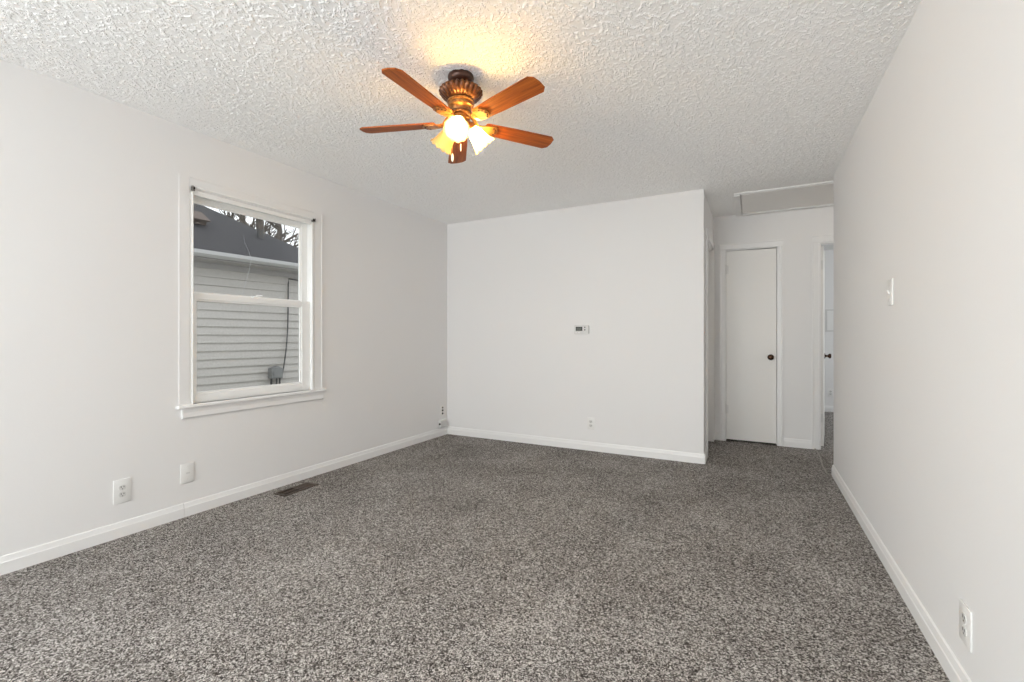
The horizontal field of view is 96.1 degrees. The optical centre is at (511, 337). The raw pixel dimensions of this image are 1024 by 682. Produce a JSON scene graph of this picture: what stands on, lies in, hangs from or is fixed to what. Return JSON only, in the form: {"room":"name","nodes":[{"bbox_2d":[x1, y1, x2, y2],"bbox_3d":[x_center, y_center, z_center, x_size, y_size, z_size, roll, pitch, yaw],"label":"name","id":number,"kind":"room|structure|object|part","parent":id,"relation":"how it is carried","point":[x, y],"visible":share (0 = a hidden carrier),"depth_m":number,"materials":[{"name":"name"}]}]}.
{"room":"empty living room","nodes":[
{"label":"empty living room","id":0,"kind":"room"},
{"bbox_2d":[0,59,446,555],"bbox_3d":[-2.577,-0.107,2.027,0.140,2.580,7.840,0,0,28],"label":"wall","id":1,"kind":"structure","parent":0,"point":[89,182],"depth_m":2.67,"materials":[{"name":"white paint"}]},
{"bbox_2d":[113,477,130,504],"bbox_3d":[-2.196,0.865,2.595,0.009,0.132,0.082,0,0,28],"label":"wall outlet","id":2,"kind":"object","parent":1,"relation":"attached to","point":[122,487],"visible":1,"depth_m":2.59,"materials":[{"name":"white plastic"}]},
{"bbox_2d":[119,492,125,496],"bbox_3d":[-2.194,0.885,2.594,0.003,0.027,0.034,0,0,28],"label":"receptacle","id":3,"kind":"object","parent":2,"relation":"attached to","point":[121,494],"depth_m":2.59,"materials":[{"name":"white plastic"}]},
{"bbox_2d":[119,485,125,489],"bbox_3d":[-2.194,0.846,2.594,0.003,0.027,0.034,0,0,28],"label":"receptacle","id":4,"kind":"object","parent":2,"relation":"attached to","point":[121,487],"depth_m":2.59,"materials":[{"name":"white plastic"}]},
{"bbox_2d":[180,462,193,483],"bbox_3d":[-2.040,0.854,2.895,0.008,0.120,0.080,0,0,28],"label":"jack plate","id":5,"kind":"object","parent":1,"relation":"attached to","point":[186,470],"visible":1,"depth_m":2.89,"materials":[{"name":"white plastic"}]},
{"bbox_2d":[0,426,447,575],"bbox_3d":[-2.509,1.079,1.991,0.013,0.087,7.610,0,0,28],"label":"baseboard","id":6,"kind":"structure","parent":1,"relation":"attached to","point":[28,557],"depth_m":2.84,"materials":[{"name":"white paint"}]},
{"bbox_2d":[176,174,325,418],"bbox_3d":[-1.863,-0.252,3.352,0.171,1.525,1.108,0,0,28],"label":"window","id":7,"kind":"structure","parent":1,"relation":"in","point":[309,302],"depth_m":3.29,"materials":[{"name":"white paint"}]},
{"bbox_3d":[-1.891,-0.587,3.357,0.035,0.669,0.903,0,0,28],"label":"sash","id":8,"kind":"part","parent":7,"relation":"part of","materials":[{"name":"glass"}]},
{"bbox_3d":[-1.857,0.071,3.336,0.035,0.712,0.898,0,0,28],"label":"sash","id":9,"kind":"part","parent":7,"relation":"part of","materials":[{"name":"white paint"}]},
{"bbox_2d":[196,187,312,219],"bbox_3d":[-1.800,-0.948,3.305,0.015,0.015,0.865,0,0,28],"label":"rod","id":10,"kind":"object","parent":7,"relation":"attached to","point":[198,188],"visible":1,"depth_m":3.23,"materials":[{"name":"white paint"}]},
{"bbox_2d":[440,405,443,415],"bbox_3d":[-0.798,0.838,5.266,0.018,0.122,0.072,0,0,28],"label":"cable plate","id":11,"kind":"object","parent":1,"relation":"attached to","point":[441,406],"visible":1,"depth_m":5.26,"materials":[{"name":"white plastic"}]},
{"bbox_2d":[439,419,446,427],"bbox_3d":[-0.793,0.982,5.256,0.036,0.080,0.134,0,0,28],"label":"box","id":12,"kind":"object","parent":1,"relation":"attached to","point":[442,423],"visible":1,"depth_m":5.23,"materials":[{"name":"white plastic"}]},
{"bbox_2d":[0,0,920,223],"bbox_3d":[-0.071,-1.317,1.325,5.052,0.001,8.784,0,0,28],"label":"ceiling","id":13,"kind":"structure","parent":0,"point":[639,98],"depth_m":2.34,"materials":[{"name":"white paint"}]},
{"bbox_2d":[360,68,553,163],"bbox_3d":[-0.275,-1.101,2.285,1.026,0.440,0.982,0,0,28],"label":"ceiling fan","id":14,"kind":"object","parent":13,"relation":"hanging from","point":[460,92],"visible":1,"depth_m":2.27,"materials":[{"name":"brown wood"}]},
{"bbox_3d":[-0.583,-1.079,2.373,0.403,0.007,0.110,0,11,9],"label":"blade","id":15,"kind":"part","parent":14,"relation":"part of","materials":[{"name":"brown wood"}]},
{"bbox_3d":[-0.407,-1.079,2.028,0.110,0.007,0.403,12,6,26],"label":"blade","id":16,"kind":"part","parent":14,"relation":"part of","materials":[{"name":"brown wood"}]},
{"bbox_3d":[-0.332,-1.032,2.370,0.067,0.067,0.049,0,0,28],"label":"bulb","id":17,"kind":"part","parent":14,"relation":"part of","materials":[{"name":"white"}]},
{"bbox_3d":[-0.309,-1.079,2.647,0.110,0.007,0.403,-11,2,-9],"label":"blade","id":18,"kind":"part","parent":14,"relation":"part of","materials":[{"name":"brown wood"}]},
{"bbox_3d":[-0.259,-1.032,2.231,0.049,0.067,0.064,0,0,28],"label":"bulb","id":19,"kind":"part","parent":14,"relation":"part of","materials":[{"name":"white glass"}]},
{"bbox_3d":[-0.176,-1.032,2.362,0.053,0.067,0.062,0,0,28],"label":"bulb","id":20,"kind":"part","parent":14,"relation":"part of","materials":[{"name":"white glass"}]},
{"bbox_3d":[-0.025,-1.079,2.088,0.403,0.007,0.110,0,-11,45],"label":"blade","id":21,"kind":"part","parent":14,"relation":"part of","materials":[{"name":"brown wood"}]},
{"bbox_3d":[0.036,-1.079,2.471,0.403,0.007,0.110,0,-11,-27],"label":"blade","id":22,"kind":"part","parent":14,"relation":"part of","materials":[{"name":"brown wood"}]},
{"bbox_2d":[734,181,833,215],"bbox_3d":[2.639,-1.308,4.355,0.950,0.030,0.813,0,0,28],"label":"attic hatch","id":23,"kind":"object","parent":13,"relation":"attached to","point":[820,194],"visible":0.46,"depth_m":4.32,"materials":[{"name":"white paint"}]},
{"bbox_2d":[0,412,949,681],"bbox_3d":[1.367,1.153,2.191,7.002,0.060,11.790,0,0,28],"label":"floor","id":24,"kind":"structure","parent":0,"point":[448,557],"depth_m":2.13,"materials":[{"name":"carpet"}]},
{"bbox_2d":[273,482,317,496],"bbox_3d":[-1.590,1.119,3.399,0.116,0.007,0.290,0,0,26],"label":"floor vent","id":25,"kind":"object","parent":24,"relation":"in","point":[292,490],"visible":1,"depth_m":3.39,"materials":[{"name":"brown metal"}]},
{"bbox_2d":[815,449,830,474],"bbox_3d":[2.833,1.119,4.233,0.043,0.016,1.075,0,0,28],"label":"carpet seam","id":26,"kind":"object","parent":24,"relation":"on","point":[824,469],"visible":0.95,"depth_m":4.04,"materials":[{"name":"grey carpet"}]},
{"bbox_2d":[447,189,704,453],"bbox_3d":[0.500,-0.107,4.778,2.770,2.580,0.115,0,0,28],"label":"wall","id":27,"kind":"structure","parent":0,"point":[632,271],"depth_m":4.60,"materials":[{"name":"white paint"}]},
{"bbox_2d":[447,426,704,463],"bbox_3d":[0.482,1.079,4.715,2.770,0.087,0.013,0,0,28],"label":"baseboard","id":28,"kind":"structure","parent":27,"relation":"attached to","point":[689,457],"depth_m":4.58,"materials":[{"name":"white paint"}]},
{"bbox_2d":[574,325,588,333],"bbox_3d":[0.694,-0.076,4.596,0.151,0.094,0.030,0,0,28],"label":"thermostat","id":29,"kind":"object","parent":27,"relation":"attached to","point":[578,329],"visible":1,"depth_m":4.58,"materials":[{"name":"white plastic"}]},
{"bbox_2d":[588,417,593,429],"bbox_3d":[0.781,0.855,4.561,0.070,0.118,0.009,0,0,28],"label":"wall outlet","id":30,"kind":"object","parent":27,"relation":"attached to","point":[590,420],"visible":1,"depth_m":4.56,"materials":[{"name":"white plastic"}]},
{"bbox_2d":[705,194,712,449],"bbox_3d":[1.930,-0.107,4.649,0.115,2.580,0.979,0,0,28],"label":"wall","id":31,"kind":"structure","parent":0,"point":[708,215],"depth_m":4.24,"materials":[{"name":"white paint"}]},
{"bbox_2d":[706,228,713,457],"bbox_3d":[1.952,0.056,4.675,0.130,2.134,0.840,0,0,28],"label":"door frame","id":32,"kind":"structure","parent":31,"relation":"attached to","point":[708,236],"depth_m":4.97,"materials":[{"name":"white paint"}]},
{"bbox_2d":[713,206,833,449],"bbox_3d":[3.194,-0.107,4.606,2.397,2.580,0.115,0,0,28],"label":"wall","id":33,"kind":"structure","parent":0,"point":[796,228],"depth_m":4.71,"materials":[{"name":"white paint"}]},
{"bbox_2d":[714,432,719,439],"bbox_3d":[2.233,1.079,5.035,0.066,0.087,0.013,0,0,28],"label":"baseboard","id":34,"kind":"structure","parent":33,"relation":"attached to","point":[716,434],"depth_m":5.03,"materials":[{"name":"white paint"}]},
{"bbox_2d":[726,248,775,442],"bbox_3d":[2.524,0.085,4.876,0.479,2.035,0.100,0,0,28],"label":"door","id":35,"kind":"structure","parent":33,"relation":"in","point":[750,274],"depth_m":4.89,"materials":[{"name":"white paint"}]},
{"bbox_3d":[2.683,0.208,4.774,0.061,0.061,0.066,0,0,28],"label":"knob","id":36,"kind":"part","parent":35,"relation":"part of","materials":[{"name":"brown metal"}]},
{"bbox_2d":[720,239,782,445],"bbox_3d":[2.556,0.055,4.931,0.598,2.135,0.130,0,0,28],"label":"door frame","id":37,"kind":"structure","parent":33,"relation":"attached to","point":[778,242],"depth_m":4.84,"materials":[{"name":"white paint"}]},
{"bbox_2d":[784,438,811,448],"bbox_3d":[2.905,1.079,4.685,0.245,0.087,0.013,0,0,28],"label":"baseboard","id":38,"kind":"structure","parent":33,"relation":"attached to","point":[788,442],"depth_m":4.68,"materials":[{"name":"white paint"}]},
{"bbox_2d":[812,233,833,449],"bbox_3d":[3.428,0.049,4.476,0.872,2.147,0.130,0,0,28],"label":"door frame","id":39,"kind":"structure","parent":33,"relation":"attached to","point":[816,239],"depth_m":4.61,"materials":[{"name":"white paint"}]},
{"bbox_2d":[821,246,830,445],"bbox_3d":[3.355,0.090,4.981,0.166,2.038,0.718,0,0,35],"label":"door","id":40,"kind":"structure","parent":33,"relation":"in","point":[823,355],"depth_m":4.69,"materials":[{"name":"white paint"}]},
{"bbox_2d":[822,245,833,249],"bbox_3d":[4.565,-1.327,5.508,4.200,0.020,2.751,0,0,28],"label":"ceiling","id":41,"kind":"structure","parent":0,"point":[826,247],"depth_m":6.76,"materials":[{"name":"white paint"}]},
{"bbox_2d":[824,250,833,405],"bbox_3d":[5.692,-0.107,6.527,3.345,2.580,0.100,0,0,28],"label":"wall","id":42,"kind":"structure","parent":0,"point":[829,254],"depth_m":6.94,"materials":[{"name":"white paint"}]},
{"bbox_2d":[825,309,833,331],"bbox_3d":[4.845,-0.252,6.898,0.260,0.340,0.026,0,0,28],"label":"breaker panel","id":43,"kind":"object","parent":42,"relation":"attached to","point":[829,313],"visible":0.39,"depth_m":6.92,"materials":[{"name":"white plastic"}]},
{"bbox_3d":[4.840,-0.252,6.889,0.210,0.290,0.006,0,0,28],"label":"panel door","id":44,"kind":"part","parent":43,"relation":"part of","materials":[{"name":"white plastic"}]},
{"bbox_2d":[825,406,833,411],"bbox_3d":[5.673,1.079,6.474,3.130,0.087,0.013,0,0,28],"label":"baseboard","id":45,"kind":"structure","parent":42,"relation":"attached to","point":[827,408],"depth_m":6.93,"materials":[{"name":"white paint"}]},
{"bbox_2d":[828,389,833,396],"bbox_3d":[4.796,0.836,6.934,0.075,0.118,0.009,0,0,28],"label":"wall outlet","id":46,"kind":"object","parent":42,"relation":"attached to","point":[830,391],"visible":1,"depth_m":6.93,"materials":[{"name":"white plastic"}]},
{"bbox_2d":[834,0,1023,681],"bbox_3d":[0.876,-0.107,0.289,0.115,2.580,7.724,0,0,28],"label":"wall","id":47,"kind":"structure","parent":0,"point":[929,182],"depth_m":1.60,"materials":[{"name":"white paint"}]},
{"bbox_2d":[886,279,892,305],"bbox_3d":[1.794,-0.213,2.191,0.018,0.124,0.080,0,0,28],"label":"light switch","id":48,"kind":"object","parent":47,"relation":"attached to","point":[889,290],"visible":1,"depth_m":2.19,"materials":[{"name":"white plastic"}]},
{"bbox_2d":[831,465,971,681],"bbox_3d":[0.823,1.079,0.325,0.013,0.087,7.737,0,0,28],"label":"baseboard","id":49,"kind":"structure","parent":47,"relation":"attached to","point":[950,664],"depth_m":1.89,"materials":[{"name":"white paint"}]},
{"bbox_2d":[959,598,972,652],"bbox_3d":[1.395,0.885,1.417,0.009,0.122,0.086,0,0,28],"label":"wall outlet","id":50,"kind":"object","parent":47,"relation":"attached to","point":[965,614],"visible":1,"depth_m":1.41,"materials":[{"name":"white plastic"}]},
{"bbox_2d":[961,625,966,636],"bbox_3d":[1.393,0.904,1.419,0.003,0.027,0.034,0,0,28],"label":"receptacle","id":51,"kind":"object","parent":50,"relation":"attached to","point":[963,627],"depth_m":1.42,"materials":[{"name":"white plastic"}]},
{"bbox_2d":[961,612,966,623],"bbox_3d":[1.393,0.865,1.419,0.003,0.027,0.034,0,0,28],"label":"receptacle","id":52,"kind":"object","parent":50,"relation":"attached to","point":[963,614],"depth_m":1.42,"materials":[{"name":"white plastic"}]},
{"label":"outside","id":53,"kind":"structure","parent":0,"visible":0},
{"bbox_3d":[-13.570,1.823,21.178,36.348,0.100,65.000,0,0,28],"label":"ground","id":54,"kind":"structure","parent":53,"visible":0},
{"bbox_2d":[218,209,251,220],"bbox_3d":[-18.073,-3.545,28.845,3.348,10.652,4.420,0,0,28],"label":"bare tree","id":55,"kind":"object","parent":54,"relation":"on","point":[227,213],"visible":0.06,"depth_m":28.83,"materials":[{"name":"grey plant"}]},
{"bbox_2d":[194,204,298,391],"bbox_3d":[-7.875,-0.650,4.840,6.630,4.846,9.760,0,0,33],"label":"house","id":56,"kind":"structure","parent":54,"relation":"on","point":[237,344],"depth_m":6.12,"materials":[{"name":"grey plastic"}]},
{"bbox_2d":[194,211,210,225],"bbox_3d":[-4.130,-1.571,5.984,0.265,0.207,0.280,0,0,33],"label":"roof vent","id":57,"kind":"object","parent":56,"relation":"attached to","point":[200,219],"depth_m":6.00,"materials":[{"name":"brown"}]},
{"bbox_2d":[268,278,297,384],"bbox_3d":[-3.124,0.121,6.695,0.112,1.944,0.801,0,0,33],"label":"utility box","id":58,"kind":"object","parent":56,"relation":"attached to","point":[276,372],"visible":0.6,"depth_m":6.44,"materials":[{"name":"grey plastic"}]},
{"bbox_2d":[211,208,285,234],"bbox_3d":[-10.950,-3.404,19.137,3.669,10.382,3.328,0,0,10],"label":"bare tree","id":59,"kind":"object","parent":54,"relation":"on","point":[266,226],"visible":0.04,"depth_m":19.21,"materials":[{"name":"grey plant"}]},
{"bbox_2d":[228,212,297,242],"bbox_3d":[-7.869,-3.614,13.915,3.786,10.805,3.715,0,0,21],"label":"bare tree","id":60,"kind":"object","parent":54,"relation":"on","point":[259,223],"visible":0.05,"depth_m":14.02,"materials":[{"name":"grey plant"}]},
{"bbox_2d":[267,223,291,238],"bbox_3d":[-17.887,-3.599,34.271,3.976,10.774,3.576,0,0,-31],"label":"bare tree","id":61,"kind":"object","parent":54,"relation":"on","point":[270,234],"visible":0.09,"depth_m":35.00,"materials":[{"name":"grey plant"}]},
{"bbox_2d":[268,221,297,247],"bbox_3d":[-12.227,-3.571,24.165,3.440,10.728,3.864,0,0,28],"label":"bare tree","id":62,"kind":"object","parent":54,"relation":"on","point":[278,227],"visible":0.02,"depth_m":24.10,"materials":[{"name":"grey plant"}]}
]}

